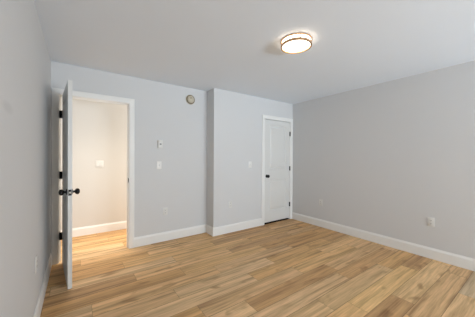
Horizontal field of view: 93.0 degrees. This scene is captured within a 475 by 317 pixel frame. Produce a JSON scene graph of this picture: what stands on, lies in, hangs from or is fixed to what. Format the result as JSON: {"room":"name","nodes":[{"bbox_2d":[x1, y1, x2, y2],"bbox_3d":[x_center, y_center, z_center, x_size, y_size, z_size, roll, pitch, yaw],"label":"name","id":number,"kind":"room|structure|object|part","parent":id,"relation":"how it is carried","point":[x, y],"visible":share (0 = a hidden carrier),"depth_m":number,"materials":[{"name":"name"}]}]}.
{"room":"empty bedroom","nodes":[
{"label":"empty bedroom","id":0,"kind":"room"},
{"bbox_2d":[0,0,50,316],"bbox_3d":[-0.109,0.083,-0.388,0.115,2.440,7.723,0,0,-35],"label":"wall","id":1,"kind":"structure","parent":0,"point":[25,62],"depth_m":1.34,"materials":[{"name":"grey paint"}]},
{"bbox_2d":[35,255,37,272],"bbox_3d":[-1.542,0.809,1.729,0.009,0.117,0.072,0,0,-35],"label":"wall outlet","id":2,"kind":"object","parent":1,"relation":"attached to","point":[36,260],"visible":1,"depth_m":1.72,"materials":[{"name":"white plastic"}]},
{"bbox_2d":[33,253,51,316],"bbox_3d":[-0.062,1.233,-0.345,0.014,0.140,7.493,0,0,-35],"label":"baseboard","id":3,"kind":"structure","parent":1,"relation":"attached to","point":[37,313],"depth_m":2.02,"materials":[{"name":"white paint"}]},
{"bbox_2d":[61,97,126,229],"bbox_3d":[-1.579,0.050,4.471,5.118,2.440,0.115,0,0,-35],"label":"wall","id":4,"kind":"structure","parent":0,"point":[99,129],"depth_m":3.83,"materials":[{"name":"paint"}]},
{"bbox_2d":[61,221,126,236],"bbox_3d":[-2.377,1.199,3.834,3.083,0.140,0.014,0,0,-35],"label":"baseboard","id":5,"kind":"structure","parent":4,"relation":"attached to","point":[100,228],"depth_m":3.83,"materials":[{"name":"white paint"}]},
{"bbox_2d":[95,161,103,166],"bbox_3d":[-2.353,0.094,3.843,0.118,0.117,0.010,0,0,-35],"label":"double light switch","id":6,"kind":"object","parent":4,"relation":"attached to","point":[97,163],"visible":1,"depth_m":3.84,"materials":[{"name":"white plastic"}]},
{"bbox_2d":[51,61,206,236],"bbox_3d":[-1.738,0.056,3.122,3.104,2.440,0.115,0,0,-35],"label":"wall","id":7,"kind":"structure","parent":0,"point":[162,111],"depth_m":3.46,"materials":[{"name":"grey paint"}]},
{"bbox_2d":[58,80,79,288],"bbox_3d":[-1.873,0.252,2.470,0.171,2.030,0.767,0,0,-41],"label":"door","id":8,"kind":"structure","parent":7,"relation":"in","point":[66,192],"depth_m":2.21,"materials":[{"name":"white paint"}]},
{"bbox_3d":[-1.707,0.331,2.202,0.068,0.064,0.064,0,0,-41],"label":"knob","id":9,"kind":"part","parent":8,"relation":"part of","materials":[{"name":"black metal"}]},
{"bbox_3d":[-1.629,0.331,2.270,0.068,0.064,0.064,0,0,-41],"label":"knob","id":10,"kind":"part","parent":8,"relation":"part of","materials":[{"name":"black metal"}]},
{"bbox_2d":[51,88,134,264],"bbox_3d":[-1.882,0.214,3.005,0.917,2.123,0.141,0,0,-35],"label":"door frame","id":11,"kind":"structure","parent":7,"relation":"attached to","point":[57,93],"depth_m":2.79,"materials":[{"name":"white paint"}]},
{"bbox_2d":[157,161,161,168],"bbox_3d":[-1.190,0.102,3.430,0.072,0.117,0.020,0,0,-35],"label":"light switch","id":12,"kind":"object","parent":7,"relation":"attached to","point":[159,163],"visible":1,"depth_m":3.44,"materials":[{"name":"white plastic"}]},
{"bbox_2d":[157,140,162,147],"bbox_3d":[-1.175,-0.220,3.432,0.080,0.124,0.029,0,0,-35],"label":"thermostat","id":13,"kind":"object","parent":7,"relation":"attached to","point":[159,142],"visible":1,"depth_m":3.42,"materials":[{"name":"white plastic"}]},
{"bbox_2d":[163,207,167,214],"bbox_3d":[-1.119,0.820,3.494,0.072,0.117,0.009,0,0,-35],"label":"wall outlet","id":14,"kind":"object","parent":7,"relation":"attached to","point":[165,210],"visible":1,"depth_m":3.49,"materials":[{"name":"white plastic"}]},
{"bbox_2d":[186,95,194,104],"bbox_3d":[-0.768,-0.972,3.704,0.160,0.160,0.048,0,0,-35],"label":"smoke detector","id":15,"kind":"object","parent":7,"relation":"attached to","point":[190,99],"visible":1,"depth_m":3.69,"materials":[{"name":"beige plastic"}]},
{"bbox_2d":[134,218,261,247],"bbox_3d":[-0.510,1.209,3.777,2.217,0.140,0.261,0,0,-35],"label":"baseboard","id":16,"kind":"structure","parent":7,"relation":"attached to","point":[184,232],"depth_m":3.73,"materials":[{"name":"white paint"}]},
{"bbox_2d":[206,88,292,227],"bbox_3d":[0.319,0.061,4.365,1.920,2.440,0.247,0,0,-35],"label":"wall","id":17,"kind":"structure","parent":0,"point":[234,120],"depth_m":3.96,"materials":[{"name":"grey paint"}]},
{"bbox_2d":[264,120,290,222],"bbox_3d":[0.829,0.249,4.562,0.721,2.006,0.103,0,0,-35],"label":"door","id":18,"kind":"structure","parent":17,"relation":"in","point":[277,134],"depth_m":4.57,"materials":[{"name":"white paint"}]},
{"bbox_2d":[262,115,292,224],"bbox_3d":[0.790,0.221,4.610,0.864,2.123,0.133,0,0,-35],"label":"door frame","id":19,"kind":"structure","parent":17,"relation":"attached to","point":[264,117],"depth_m":4.54,"materials":[{"name":"white paint"}]},
{"bbox_2d":[34,0,474,103],"bbox_3d":[0.921,-1.188,0.953,5.103,0.100,8.700,0,0,-35],"label":"ceiling","id":20,"kind":"structure","parent":0,"point":[204,45],"depth_m":2.19,"materials":[{"name":"white paint"}]},
{"bbox_2d":[281,33,311,53],"bbox_3d":[0.571,-1.116,2.192,0.296,0.062,0.296,0,0,-35],"label":"ceiling light","id":21,"kind":"object","parent":20,"relation":"attached to","point":[294,43],"visible":1,"depth_m":2.13,"materials":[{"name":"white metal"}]},
{"bbox_2d":[40,219,474,316],"bbox_3d":[0.906,1.302,0.968,5.103,0.001,8.918,0,0,-35],"label":"floor","id":22,"kind":"structure","parent":0,"point":[289,267],"depth_m":2.41,"materials":[{"name":"brown wood"}]},
{"bbox_2d":[292,60,474,258],"bbox_3d":[2.991,0.086,2.369,0.115,2.440,8.615,0,0,-35],"label":"wall","id":23,"kind":"structure","parent":0,"point":[385,158],"depth_m":3.24,"materials":[{"name":"grey paint"}]},
{"bbox_2d":[292,212,474,270],"bbox_3d":[3.263,1.240,1.873,0.014,0.140,7.246,0,0,-35],"label":"baseboard","id":24,"kind":"structure","parent":23,"relation":"attached to","point":[464,262],"depth_m":3.23,"materials":[{"name":"white paint"}]},
{"bbox_2d":[427,217,434,226],"bbox_3d":[2.514,0.825,2.929,0.009,0.117,0.072,0,0,-35],"label":"wall outlet","id":25,"kind":"object","parent":23,"relation":"attached to","point":[430,221],"visible":1,"depth_m":2.93,"materials":[{"name":"white plastic"}]}
]}

